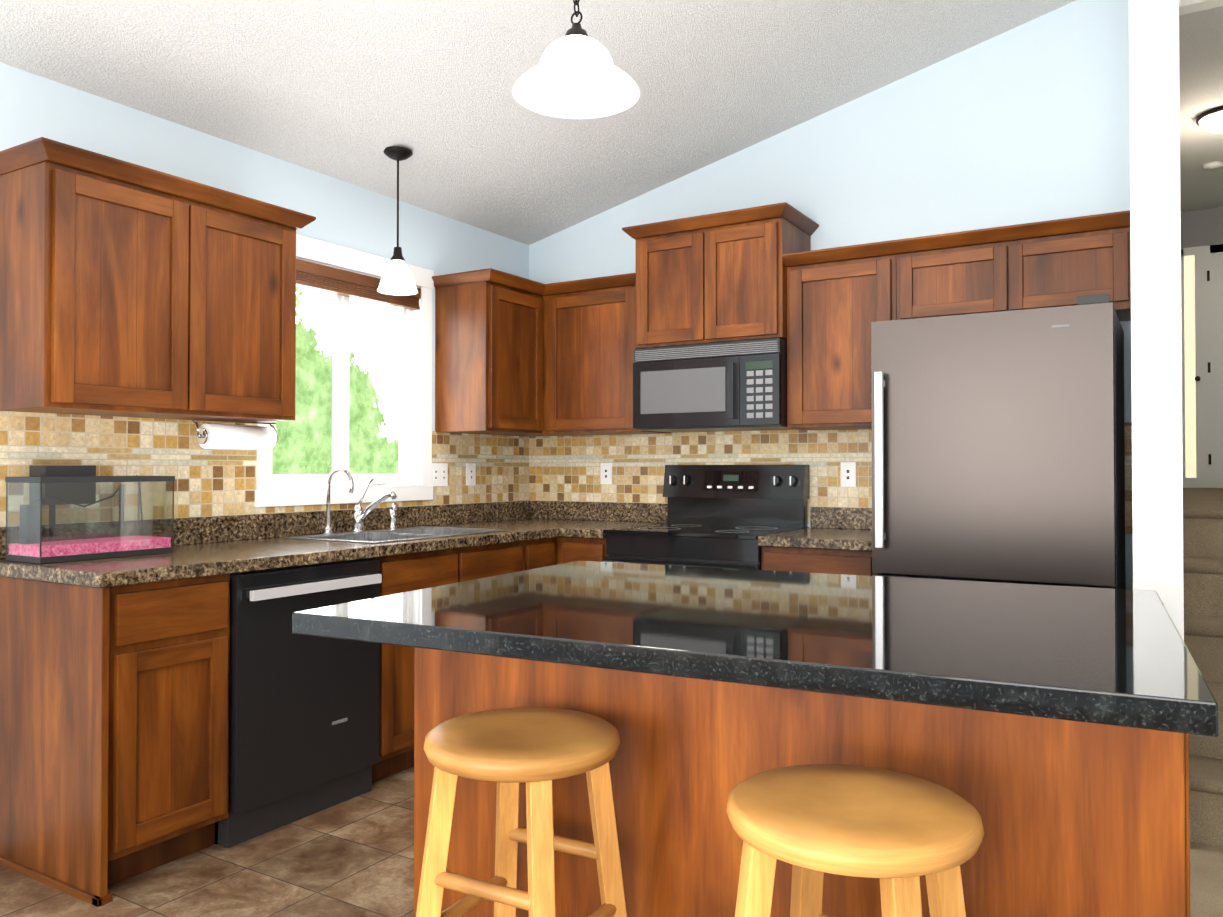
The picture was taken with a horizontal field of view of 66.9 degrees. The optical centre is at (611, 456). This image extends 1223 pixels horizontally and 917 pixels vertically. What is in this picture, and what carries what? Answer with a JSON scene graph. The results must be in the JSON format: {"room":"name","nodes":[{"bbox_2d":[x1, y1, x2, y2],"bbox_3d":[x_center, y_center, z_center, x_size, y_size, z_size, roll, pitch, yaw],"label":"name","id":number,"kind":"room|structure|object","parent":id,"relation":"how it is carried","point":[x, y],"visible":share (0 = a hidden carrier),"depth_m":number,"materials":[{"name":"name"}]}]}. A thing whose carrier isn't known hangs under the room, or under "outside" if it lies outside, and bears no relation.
{"room":"kitchen","nodes":[
{"label":"kitchen","id":0,"kind":"room"},
{"bbox_2d":[0,767,413,916],"bbox_3d":[-0.973,1.248,1.543,3.330,0.060,7.240,0,-1,31],"label":"floor","id":1,"kind":"structure","parent":0,"point":[353,857],"depth_m":2.71,"materials":[{"name":"tile"}]},
{"bbox_2d":[0,573,229,906],"bbox_3d":[-1.575,0.802,2.896,0.659,0.868,0.420,0,-1,31],"label":"base cabinet","id":2,"kind":"object","parent":1,"relation":"on","point":[114,735],"depth_m":2.70,"materials":[{"name":"brown wood"}]},
{"bbox_2d":[0,501,559,587],"bbox_3d":[-0.931,0.308,3.932,0.690,0.140,2.887,0,-1,31],"label":"countertop","id":3,"kind":"structure","parent":2,"relation":"on","point":[211,545],"depth_m":3.47,"materials":[{"name":"brown stone"}]},
{"bbox_2d":[5,465,174,563],"bbox_3d":[-1.680,0.177,3.034,0.255,0.293,0.495,0,-1,31],"label":"fish tank","id":4,"kind":"object","parent":3,"relation":"on","point":[52,487],"visible":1,"depth_m":2.94,"materials":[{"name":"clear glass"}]},
{"bbox_2d":[323,468,398,534],"bbox_3d":[-1.015,0.192,4.027,0.255,0.283,0.420,0,-1,31],"label":"chrome faucet","id":5,"kind":"object","parent":3,"relation":"on","point":[360,514],"visible":1,"depth_m":4.01,"materials":[{"name":"silver metal"}]},
{"bbox_2d":[282,526,509,543],"bbox_3d":[-0.903,0.422,3.997,0.515,0.177,0.840,0,-1,31],"label":"stainless steel sink","id":6,"kind":"object","parent":3,"relation":"in","point":[398,534],"visible":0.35,"depth_m":4.02,"materials":[{"name":"grey metal"}]},
{"bbox_2d":[215,558,381,847],"bbox_3d":[-1.282,0.809,3.327,0.698,0.866,0.612,0,-1,31],"label":"dishwasher","id":7,"kind":"object","parent":1,"relation":"on","point":[303,726],"visible":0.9,"depth_m":3.10,"materials":[{"name":"black plastic"}]},
{"bbox_2d":[400,537,559,720],"bbox_3d":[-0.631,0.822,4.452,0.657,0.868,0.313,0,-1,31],"label":"base cabinet","id":8,"kind":"object","parent":1,"relation":"on","point":[428,569],"depth_m":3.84,"materials":[{"name":"brown wood"}]},
{"bbox_2d":[416,707,626,916],"bbox_3d":[-0.152,0.844,1.582,0.353,0.750,0.353,0,-1,28],"label":"stool","id":9,"kind":"object","parent":1,"relation":"on","point":[537,750],"visible":1,"depth_m":1.53,"materials":[{"name":"brown wood"}]},
{"bbox_2d":[560,537,608,563],"bbox_3d":[0.021,0.825,4.652,0.290,0.868,0.657,0,-1,31],"label":"base cabinet","id":10,"kind":"object","parent":1,"relation":"on","point":[572,549],"depth_m":4.37,"materials":[{"name":"brown wood"}]},
{"bbox_2d":[556,501,667,538],"bbox_3d":[0.033,0.317,4.628,0.235,0.140,0.697,0,-1,31],"label":"countertop","id":11,"kind":"structure","parent":10,"relation":"on","point":[577,519],"depth_m":4.94,"materials":[{"name":"brown stone"}]},
{"bbox_2d":[603,465,809,569],"bbox_3d":[0.443,0.647,4.337,0.752,1.215,0.726,0,-1,31],"label":"range","id":12,"kind":"object","parent":1,"relation":"on","point":[722,516],"visible":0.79,"depth_m":4.45,"materials":[{"name":"black metal"}]},
{"bbox_2d":[414,649,1190,916],"bbox_3d":[0.355,0.780,1.944,1.412,0.888,0.666,0,-1,27],"label":"kitchen island","id":13,"kind":"object","parent":1,"relation":"on","point":[1044,731],"depth_m":1.60,"materials":[{"name":"brown wood"}]},
{"bbox_2d":[292,561,1218,736],"bbox_3d":[0.299,0.313,1.875,1.450,0.040,1.090,0,-1,27],"label":"island countertop","id":14,"kind":"structure","parent":13,"relation":"on","point":[1101,658],"depth_m":1.53,"materials":[{"name":"black stone"}]},
{"bbox_2d":[761,546,876,575],"bbox_3d":[1.004,0.817,4.056,0.490,0.868,0.657,0,-1,31],"label":"base cabinet","id":15,"kind":"object","parent":1,"relation":"on","point":[789,559],"depth_m":3.78,"materials":[{"name":"brown wood"}]},
{"bbox_2d":[758,507,871,550],"bbox_3d":[0.998,0.309,4.051,0.486,0.140,0.682,0,-1,31],"label":"countertop","id":16,"kind":"structure","parent":15,"relation":"on","point":[837,528],"depth_m":4.06,"materials":[{"name":"brown stone"}]},
{"bbox_2d":[726,764,983,916],"bbox_3d":[0.323,0.840,1.246,0.363,0.750,0.363,0,-1,31],"label":"stool","id":17,"kind":"object","parent":1,"relation":"on","point":[898,834],"visible":1,"depth_m":1.20,"materials":[{"name":"brown wood"}]},
{"bbox_2d":[871,294,1125,588],"bbox_3d":[1.524,0.351,3.627,0.822,1.790,0.805,0,-1,31],"label":"refrigerator","id":18,"kind":"object","parent":1,"relation":"on","point":[998,446],"visible":0.54,"depth_m":3.32,"materials":[{"name":"grey metal"}]},
{"bbox_2d":[0,63,528,430],"bbox_3d":[-2.345,-0.035,2.393,0.120,2.530,7.240,0,-1,31],"label":"wall","id":19,"kind":"structure","parent":0,"point":[345,214],"depth_m":3.78,"materials":[{"name":"blue paint"}]},
{"bbox_2d":[0,141,211,419],"bbox_3d":[-1.676,-0.526,3.046,0.348,0.769,0.521,0,-1,31],"label":"upper cabinet","id":20,"kind":"object","parent":19,"relation":"attached to","point":[130,289],"depth_m":2.88,"materials":[{"name":"brown wood"}]},
{"bbox_2d":[212,189,307,421],"bbox_3d":[-1.469,-0.522,3.387,0.348,0.769,0.523,0,-1,31],"label":"upper cabinet","id":21,"kind":"object","parent":19,"relation":"attached to","point":[254,242],"depth_m":3.35,"materials":[{"name":"brown wood"}]},
{"bbox_2d":[187,419,277,449],"bbox_3d":[-1.414,-0.079,3.507,0.096,0.108,0.360,0,-1,31],"label":"paper towel holder","id":22,"kind":"object","parent":21,"relation":"attached to","point":[223,436],"visible":1,"depth_m":3.46,"materials":[{"name":"white paper"}]},
{"bbox_2d":[0,411,527,526],"bbox_3d":[-1.227,0.094,4.111,0.008,0.455,2.850,0,-1,31],"label":"tile backsplash","id":23,"kind":"structure","parent":19,"relation":"attached to","point":[213,482],"depth_m":3.45,"materials":[{"name":"tile"}]},
{"bbox_2d":[432,463,447,485],"bbox_3d":[-0.869,0.094,4.683,0.007,0.116,0.120,0,-1,31],"label":"electrical outlet","id":24,"kind":"object","parent":23,"relation":"attached to","point":[439,474],"visible":1,"depth_m":4.68,"materials":[{"name":"white plastic"}]},
{"bbox_2d":[466,463,475,485],"bbox_3d":[-0.742,0.097,4.892,0.007,0.116,0.072,0,-1,31],"label":"electrical outlet","id":25,"kind":"object","parent":23,"relation":"attached to","point":[470,473],"visible":1,"depth_m":4.89,"materials":[{"name":"white plastic"}]},
{"bbox_2d":[255,234,433,506],"bbox_3d":[-1.221,-0.361,4.230,0.140,1.150,1.046,0,-1,31],"label":"window unit","id":26,"kind":"structure","parent":19,"relation":"in","point":[342,286],"depth_m":4.24,"materials":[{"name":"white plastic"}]},
{"bbox_2d":[432,269,539,436],"bbox_3d":[-0.624,-0.503,4.779,0.348,0.769,0.455,0,-1,31],"label":"upper cabinet","id":27,"kind":"object","parent":19,"relation":"attached to","point":[487,321],"depth_m":4.61,"materials":[{"name":"brown wood"}]},
{"bbox_2d":[0,0,1075,244],"bbox_3d":[-0.456,-1.912,1.270,4.540,1.331,7.240,0,-1,31],"label":"ceiling","id":28,"kind":"structure","parent":0,"point":[348,90],"depth_m":3.67,"materials":[{"name":"white paint"}]},
{"bbox_2d":[377,146,417,295],"bbox_3d":[-0.922,-1.012,3.998,0.172,0.610,0.172,0,-1,31],"label":"pendant light","id":29,"kind":"object","parent":28,"relation":"hanging from","point":[397,278],"visible":1,"depth_m":3.96,"materials":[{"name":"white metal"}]},
{"bbox_2d":[512,0,639,118],"bbox_3d":[-0.099,-1.346,2.613,0.360,0.658,0.360,0,-1,31],"label":"pendant light","id":30,"kind":"object","parent":28,"relation":"hanging from","point":[575,73],"visible":1,"depth_m":2.67,"materials":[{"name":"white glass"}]},
{"bbox_2d":[529,0,1132,589],"bbox_3d":[0.865,-0.382,4.613,3.070,3.281,0.120,0,-1,31],"label":"wall","id":31,"kind":"structure","parent":0,"point":[1027,122],"depth_m":4.16,"materials":[{"name":"blue paint"}]},
{"bbox_2d":[536,274,670,435],"bbox_3d":[-0.044,-0.502,4.859,0.600,0.769,0.400,0,-1,31],"label":"upper cabinet","id":32,"kind":"object","parent":31,"relation":"attached to","point":[584,364],"depth_m":4.75,"materials":[{"name":"brown wood"}]},
{"bbox_2d":[628,213,715,352],"bbox_3d":[0.401,-0.816,4.592,0.442,0.577,0.402,0,-1,31],"label":"upper cabinet","id":33,"kind":"object","parent":31,"relation":"attached to","point":[672,289],"depth_m":4.43,"materials":[{"name":"brown wood"}]},
{"bbox_2d":[633,338,801,432],"bbox_3d":[0.524,-0.326,4.483,0.752,0.395,0.444,0,-1,31],"label":"microwave","id":34,"kind":"object","parent":33,"relation":"attached to","point":[727,386],"visible":1,"depth_m":4.30,"materials":[{"name":"black metal"}]},
{"bbox_2d":[716,205,815,342],"bbox_3d":[0.672,-0.818,4.427,0.441,0.577,0.402,0,-1,31],"label":"upper cabinet","id":35,"kind":"object","parent":31,"relation":"attached to","point":[753,246],"depth_m":4.22,"materials":[{"name":"brown wood"}]},
{"bbox_2d":[528,422,1132,533],"bbox_3d":[0.832,0.100,4.552,3.070,0.455,0.008,0,-1,31],"label":"tile backsplash","id":36,"kind":"structure","parent":31,"relation":"attached to","point":[560,468],"depth_m":4.82,"materials":[{"name":"tile"}]},
{"bbox_2d":[601,463,611,483],"bbox_3d":[-0.029,0.096,5.064,0.072,0.116,0.007,0,-1,31],"label":"electrical outlet","id":37,"kind":"object","parent":36,"relation":"attached to","point":[606,473],"visible":1,"depth_m":5.06,"materials":[{"name":"white plastic"}]},
{"bbox_2d":[841,462,855,486],"bbox_3d":[1.117,0.087,4.369,0.072,0.116,0.007,0,-1,31],"label":"electrical outlet","id":38,"kind":"object","parent":36,"relation":"attached to","point":[848,474],"visible":1,"depth_m":4.37,"materials":[{"name":"white plastic"}]},
{"bbox_2d":[787,241,899,429],"bbox_3d":[1.085,-0.511,4.205,0.491,0.769,0.348,0,-1,31],"label":"upper cabinet","id":39,"kind":"object","parent":31,"relation":"attached to","point":[835,296],"depth_m":4.07,"materials":[{"name":"brown wood"}]},
{"bbox_2d":[896,225,1027,319],"bbox_3d":[1.507,-0.724,3.951,0.498,0.349,0.348,0,-1,31],"label":"upper cabinet","id":40,"kind":"object","parent":31,"relation":"attached to","point":[979,270],"depth_m":3.79,"materials":[{"name":"brown wood"}]},
{"bbox_2d":[1024,210,1130,320],"bbox_3d":[1.840,-0.727,3.749,0.494,0.349,0.348,0,-1,31],"label":"upper cabinet","id":41,"kind":"object","parent":31,"relation":"attached to","point":[1069,258],"depth_m":3.57,"materials":[{"name":"brown wood"}]},
{"bbox_2d":[1129,0,1183,640],"bbox_3d":[3.390,-0.878,5.681,0.144,4.300,6.285,0,-1,31],"label":"wall","id":42,"kind":"structure","parent":0,"point":[1156,341],"depth_m":2.99,"materials":[{"name":"white paint"}]},
{"bbox_2d":[1179,0,1222,14],"bbox_3d":[2.834,-2.523,3.490,1.210,1.066,2.005,0,-1,31],"label":"wall","id":43,"kind":"structure","parent":0,"point":[1188,6],"depth_m":4.55,"materials":[{"name":"white paint"}]},
{"bbox_2d":[1179,6,1222,211],"bbox_3d":[4.475,-2.241,6.189,1.210,0.100,4.320,0,-1,31],"label":"ceiling","id":44,"kind":"structure","parent":0,"point":[1201,60],"depth_m":5.74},
{"bbox_2d":[1196,106,1222,132],"bbox_3d":[3.951,-2.124,5.933,0.350,0.139,0.350,0,-1,31],"label":"flush ceiling light","id":45,"kind":"object","parent":44,"relation":"attached to","point":[1211,120],"visible":1,"depth_m":5.90,"materials":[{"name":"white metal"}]},
{"bbox_2d":[1202,161,1222,170],"bbox_3d":[4.490,-2.164,6.916,0.130,0.034,0.130,0,-1,31],"label":"smoke detector","id":46,"kind":"object","parent":44,"relation":"attached to","point":[1214,165],"visible":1,"depth_m":6.88,"materials":[{"name":"white plastic"}]},
{"bbox_2d":[1181,207,1222,487],"bbox_3d":[5.493,-1.360,7.970,1.090,3.275,0.200,0,-1,31],"label":"wall","id":47,"kind":"structure","parent":0,"point":[1202,325],"depth_m":8.11,"materials":[{"name":"grey paint"}]},
{"bbox_2d":[1190,842,1222,916],"bbox_3d":[0.726,1.228,-0.033,1.210,0.060,6.310,0,-1,31],"label":"floor carpet","id":48,"kind":"object","parent":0,"point":[1206,880],"depth_m":2.69,"materials":[{"name":"beige carpet"}]},
{"label":"outside","id":49,"kind":"structure","parent":0,"visible":0},
{"bbox_2d":[272,286,398,474],"bbox_3d":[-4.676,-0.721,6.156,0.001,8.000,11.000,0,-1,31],"label":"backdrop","id":50,"kind":"structure","parent":49,"point":[355,421],"depth_m":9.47,"materials":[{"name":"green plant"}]},
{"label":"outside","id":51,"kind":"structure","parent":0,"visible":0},
{"bbox_2d":[1183,488,1222,846],"bbox_3d":[3.975,0.785,5.327,1.210,1.085,6.246,0,-1,31],"label":"stairs","id":52,"kind":"structure","parent":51,"point":[1203,564],"depth_m":3.45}
]}

